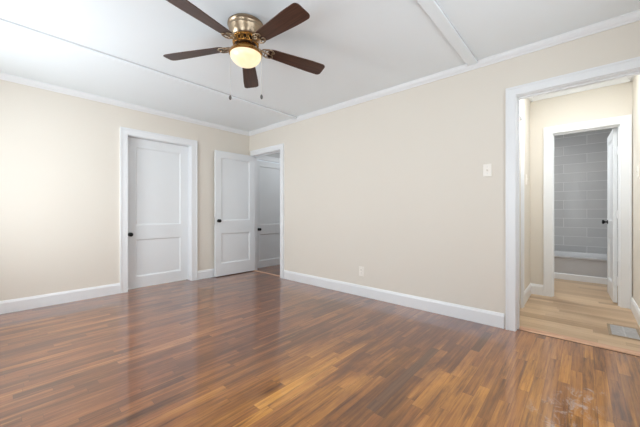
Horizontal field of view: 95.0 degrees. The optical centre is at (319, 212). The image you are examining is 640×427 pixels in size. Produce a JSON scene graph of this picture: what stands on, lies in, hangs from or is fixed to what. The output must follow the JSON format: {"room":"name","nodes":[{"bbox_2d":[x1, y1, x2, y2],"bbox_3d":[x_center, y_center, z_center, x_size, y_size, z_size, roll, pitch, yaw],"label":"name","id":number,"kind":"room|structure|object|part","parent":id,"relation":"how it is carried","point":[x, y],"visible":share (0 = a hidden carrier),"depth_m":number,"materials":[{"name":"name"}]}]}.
{"room":"empty living room","nodes":[
{"label":"empty living room","id":0,"kind":"room"},
{"bbox_2d":[0,79,279,300],"bbox_3d":[-2.062,-0.186,4.432,0.167,2.440,4.950,0,0,42],"label":"wall","id":1,"kind":"structure","parent":0,"point":[60,153],"depth_m":3.37,"materials":[{"name":"beige paint"}]},
{"bbox_2d":[0,283,119,313],"bbox_3d":[-3.100,0.969,3.137,0.016,0.130,1.635,0,0,42],"label":"baseboard","id":2,"kind":"structure","parent":1,"relation":"attached to","point":[13,305],"depth_m":3.29,"materials":[{"name":"white wood"}]},
{"bbox_2d":[0,72,248,135],"bbox_3d":[-2.436,-1.378,3.856,0.046,0.056,3.593,0,0,42],"label":"trim","id":3,"kind":"structure","parent":1,"relation":"attached to","point":[3,76],"depth_m":3.63,"materials":[{"name":"white wood"}]},
{"bbox_2d":[128,137,187,288],"bbox_3d":[-2.283,0.013,4.177,0.092,2.022,0.819,0,0,42],"label":"door","id":4,"kind":"structure","parent":1,"relation":"in","point":[157,171],"depth_m":4.17,"materials":[{"name":"white paint"}]},
{"bbox_2d":[120,127,197,292],"bbox_3d":[-2.263,-0.029,4.159,0.152,2.125,1.005,0,0,42],"label":"trim","id":5,"kind":"structure","parent":1,"relation":"attached to","point":[192,145],"depth_m":4.12,"materials":[{"name":"white wood"}]},
{"bbox_2d":[198,269,213,279],"bbox_3d":[-1.573,0.969,4.841,0.016,0.130,0.933,0,0,42],"label":"baseboard","id":6,"kind":"structure","parent":1,"relation":"attached to","point":[202,274],"depth_m":4.59,"materials":[{"name":"white wood"}]},
{"bbox_2d":[257,160,279,267],"bbox_3d":[-0.929,0.038,5.633,0.092,1.988,0.754,0,0,42],"label":"door","id":7,"kind":"structure","parent":1,"relation":"in","point":[268,173],"depth_m":5.61,"materials":[{"name":"white paint"}]},
{"bbox_2d":[257,156,279,163],"bbox_3d":[-0.943,-0.011,5.692,0.152,2.090,0.870,0,0,42],"label":"trim","id":8,"kind":"structure","parent":1,"relation":"attached to","point":[262,158],"depth_m":5.59,"materials":[{"name":"white wood"}]},
{"bbox_2d":[0,264,639,426],"bbox_3d":[0.704,1.059,3.378,5.660,0.050,7.470,0,0,42],"label":"floor","id":9,"kind":"structure","parent":0,"point":[249,348],"depth_m":2.02,"materials":[{"name":"brown wood"}]},
{"bbox_2d":[554,250,617,285],"bbox_3d":[4.162,0.854,4.645,1.796,0.360,0.757,0,0,42],"label":"bathtub","id":10,"kind":"object","parent":9,"relation":"on","point":[574,266],"visible":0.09,"depth_m":4.42,"materials":[{"name":"white ceramic"}]},
{"bbox_3d":[3.914,0.988,4.368,1.796,0.092,0.014,0,0,42],"label":"apron trim","id":11,"kind":"part","parent":10,"relation":"part of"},
{"bbox_2d":[607,323,639,340],"bbox_3d":[2.624,1.032,2.532,0.200,0.005,0.330,0,0,42],"label":"floor vent","id":12,"kind":"object","parent":9,"relation":"in","point":[615,330],"visible":1,"depth_m":2.53,"materials":[{"name":"metal"}]},
{"bbox_2d":[0,0,639,131],"bbox_3d":[-0.168,-1.446,2.668,5.610,0.080,5.250,0,0,42],"label":"ceiling","id":13,"kind":"structure","parent":0,"point":[364,47],"depth_m":2.46,"materials":[{"name":"white paint"}]},
{"bbox_2d":[0,18,296,119],"bbox_3d":[-1.554,-1.395,3.039,0.092,0.023,3.553,0,0,42],"label":"trim","id":14,"kind":"structure","parent":13,"relation":"attached to","point":[4,23],"depth_m":2.71,"materials":[{"name":"white paint"}]},
{"bbox_2d":[163,0,324,99],"bbox_3d":[-0.529,-1.123,2.161,1.213,0.566,1.254,0,0,42],"label":"ceiling fan","id":15,"kind":"object","parent":13,"relation":"hanging from","point":[246,31],"visible":1,"depth_m":2.10,"materials":[{"name":"brown wood"}]},
{"bbox_3d":[-0.958,-1.218,2.255,0.478,0.006,0.134,-4,10,9],"label":"fan blade","id":16,"kind":"part","parent":15,"relation":"part of","materials":[{"name":"brown wood"}]},
{"bbox_3d":[-0.738,-1.218,1.829,0.134,0.006,0.478,12,9,25],"label":"fan blade","id":17,"kind":"part","parent":15,"relation":"part of","materials":[{"name":"brown wood"}]},
{"bbox_3d":[-0.696,-1.236,2.215,0.149,0.033,0.100,-4,10,9],"label":"blade arm","id":18,"kind":"part","parent":15,"relation":"part of","materials":[{"name":"silver metal"}]},
{"bbox_3d":[-0.619,-1.236,2.066,0.100,0.033,0.149,12,9,25],"label":"blade arm","id":19,"kind":"part","parent":15,"relation":"part of","materials":[{"name":"silver metal"}]},
{"bbox_3d":[-0.554,-1.135,2.194,0.226,0.086,0.226,0,0,42],"label":"light globe","id":20,"kind":"part","parent":15,"relation":"part of","materials":[{"name":"beige glass"}]},
{"bbox_3d":[-0.621,-1.218,2.597,0.134,0.006,0.478,-11,-2,-10],"label":"fan blade","id":21,"kind":"part","parent":15,"relation":"part of","materials":[{"name":"brown wood"}]},
{"bbox_3d":[-0.452,-1.236,2.093,0.149,0.033,0.100,5,-7,45],"label":"blade arm","id":22,"kind":"part","parent":15,"relation":"part of","materials":[{"name":"silver metal"}]},
{"bbox_3d":[-0.438,-1.028,2.194,0.004,0.305,0.004,0,0,-30],"label":"pull chain","id":23,"kind":"part","parent":15,"relation":"part of","materials":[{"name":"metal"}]},
{"bbox_3d":[-0.427,-1.236,2.260,0.149,0.033,0.100,4,-13,-27],"label":"blade arm","id":24,"kind":"part","parent":15,"relation":"part of","materials":[{"name":"silver metal"}]},
{"bbox_3d":[-0.264,-1.218,1.907,0.478,0.006,0.134,5,-7,45],"label":"fan blade","id":25,"kind":"part","parent":15,"relation":"part of","materials":[{"name":"brown wood"}]},
{"bbox_3d":[-0.192,-1.218,2.381,0.478,0.006,0.134,4,-13,-27],"label":"fan blade","id":26,"kind":"part","parent":15,"relation":"part of","materials":[{"name":"brown wood"}]},
{"bbox_2d":[417,0,477,65],"bbox_3d":[0.244,-1.395,1.429,0.092,0.023,3.553,0,0,42],"label":"trim","id":27,"kind":"structure","parent":13,"relation":"attached to","point":[432,8],"depth_m":2.22,"materials":[{"name":"white paint"}]},
{"bbox_2d":[249,21,639,328],"bbox_3d":[0.644,-0.186,3.594,5.237,2.440,0.127,0,0,42],"label":"wall","id":28,"kind":"structure","parent":0,"point":[394,187],"depth_m":3.13,"materials":[{"name":"beige paint"}]},
{"bbox_2d":[214,150,254,276],"bbox_3d":[-1.408,0.020,4.899,0.123,2.004,0.747,0,0,43],"label":"door","id":29,"kind":"structure","parent":28,"relation":"in","point":[234,173],"depth_m":4.88,"materials":[{"name":"white paint"}]},
{"bbox_2d":[253,270,279,276],"bbox_3d":[-0.879,1.032,4.947,0.792,0.005,0.050,0,0,42],"label":"trim","id":30,"kind":"structure","parent":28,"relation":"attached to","point":[253,270],"depth_m":4.93,"materials":[{"name":"brown wood"}]},
{"bbox_2d":[250,143,283,278],"bbox_3d":[-0.857,-0.019,4.922,0.898,2.106,0.152,0,0,42],"label":"trim","id":31,"kind":"structure","parent":28,"relation":"attached to","point":[279,148],"depth_m":4.62,"materials":[{"name":"white wood"}]},
{"bbox_2d":[359,266,363,275],"bbox_3d":[0.511,0.731,3.620,0.070,0.115,0.011,0,0,42],"label":"wall outlet","id":32,"kind":"object","parent":28,"relation":"attached to","point":[361,269],"visible":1,"depth_m":3.62,"materials":[{"name":"beige plastic"}]},
{"bbox_2d":[284,270,503,328],"bbox_3d":[0.539,0.969,3.592,2.950,0.130,0.016,0,0,42],"label":"baseboard","id":33,"kind":"structure","parent":28,"relation":"attached to","point":[486,317],"depth_m":3.20,"materials":[{"name":"white wood"}]},
{"bbox_2d":[249,10,639,135],"bbox_3d":[0.634,-1.378,3.487,5.110,0.056,0.046,0,0,42],"label":"trim","id":34,"kind":"structure","parent":28,"relation":"attached to","point":[631,17],"depth_m":2.68,"materials":[{"name":"white wood"}]},
{"bbox_2d":[483,164,491,176],"bbox_3d":[1.537,-0.386,2.696,0.070,0.115,0.019,0,0,42],"label":"light switch","id":35,"kind":"object","parent":28,"relation":"attached to","point":[487,168],"visible":1,"depth_m":2.70,"materials":[{"name":"beige plastic"}]},
{"bbox_2d":[506,56,639,330],"bbox_3d":[2.024,-0.028,2.340,0.908,2.123,0.152,0,0,42],"label":"trim","id":36,"kind":"structure","parent":28,"relation":"attached to","point":[629,67],"depth_m":2.55,"materials":[{"name":"white wood"}]},
{"bbox_2d":[519,326,639,355],"bbox_3d":[2.054,1.028,2.373,0.752,0.013,0.092,0,0,42],"label":"trim","id":37,"kind":"structure","parent":28,"relation":"attached to","point":[605,346],"depth_m":2.32,"materials":[{"name":"brown wood"}]},
{"bbox_2d":[520,98,529,307],"bbox_3d":[2.173,-0.226,3.249,0.100,2.520,1.400,0,0,42],"label":"wall","id":38,"kind":"structure","parent":0,"point":[525,103],"depth_m":3.49,"materials":[{"name":"beige paint"}]},
{"bbox_2d":[520,108,523,307],"bbox_3d":[2.006,-0.016,2.969,0.025,2.100,0.640,0,0,42],"label":"trim","id":39,"kind":"structure","parent":38,"relation":"attached to","point":[521,111],"depth_m":3.16,"materials":[{"name":"white wood"}]},
{"bbox_2d":[524,283,531,304],"bbox_3d":[2.451,0.969,3.473,0.016,0.130,0.695,0,0,42],"label":"baseboard","id":40,"kind":"structure","parent":38,"relation":"attached to","point":[528,291],"depth_m":3.48,"materials":[{"name":"white wood"}]},
{"bbox_2d":[530,81,631,284],"bbox_3d":[3.092,-0.226,3.451,2.000,2.520,0.127,0,0,42],"label":"wall","id":41,"kind":"structure","parent":0,"point":[613,100],"depth_m":3.63,"materials":[{"name":"beige paint"}]},
{"bbox_2d":[531,283,542,295],"bbox_3d":[2.722,0.969,3.686,0.135,0.130,0.016,0,0,42],"label":"baseboard","id":42,"kind":"structure","parent":41,"relation":"attached to","point":[537,289],"depth_m":3.67,"materials":[{"name":"white wood"}]},
{"bbox_2d":[531,77,630,101],"bbox_3d":[2.987,-1.444,3.413,0.895,0.084,0.069,0,0,42],"label":"trim","id":43,"kind":"structure","parent":41,"relation":"attached to","point":[622,80],"depth_m":3.38,"materials":[{"name":"white wood"}]},
{"bbox_2d":[543,114,631,308],"bbox_3d":[3.093,-0.005,3.433,0.751,2.078,0.152,0,0,42],"label":"trim","id":44,"kind":"structure","parent":41,"relation":"attached to","point":[624,123],"depth_m":3.23,"materials":[{"name":"white wood"}]},
{"bbox_2d":[602,128,617,302],"bbox_3d":[3.503,0.036,3.552,0.094,1.975,0.578,0,0,38],"label":"door","id":45,"kind":"structure","parent":41,"relation":"in","point":[612,148],"depth_m":3.37,"materials":[{"name":"white paint"}]},
{"bbox_2d":[554,127,617,254],"bbox_3d":[4.451,-0.226,4.968,2.000,2.520,0.100,0,0,42],"label":"wall","id":46,"kind":"structure","parent":0,"point":[580,159],"depth_m":4.95,"materials":[{"name":"tile"}]},
{"bbox_2d":[632,75,639,308],"bbox_3d":[2.914,-0.226,2.585,0.100,2.520,1.400,0,0,42],"label":"wall","id":47,"kind":"structure","parent":0,"point":[636,80],"depth_m":2.90,"materials":[{"name":"beige paint"}]},
{"bbox_2d":[631,297,639,326],"bbox_3d":[2.871,0.969,2.624,0.016,0.130,1.400,0,0,42],"label":"baseboard","id":48,"kind":"structure","parent":47,"relation":"attached to","point":[635,309],"depth_m":2.84,"materials":[{"name":"white wood"}]}
]}

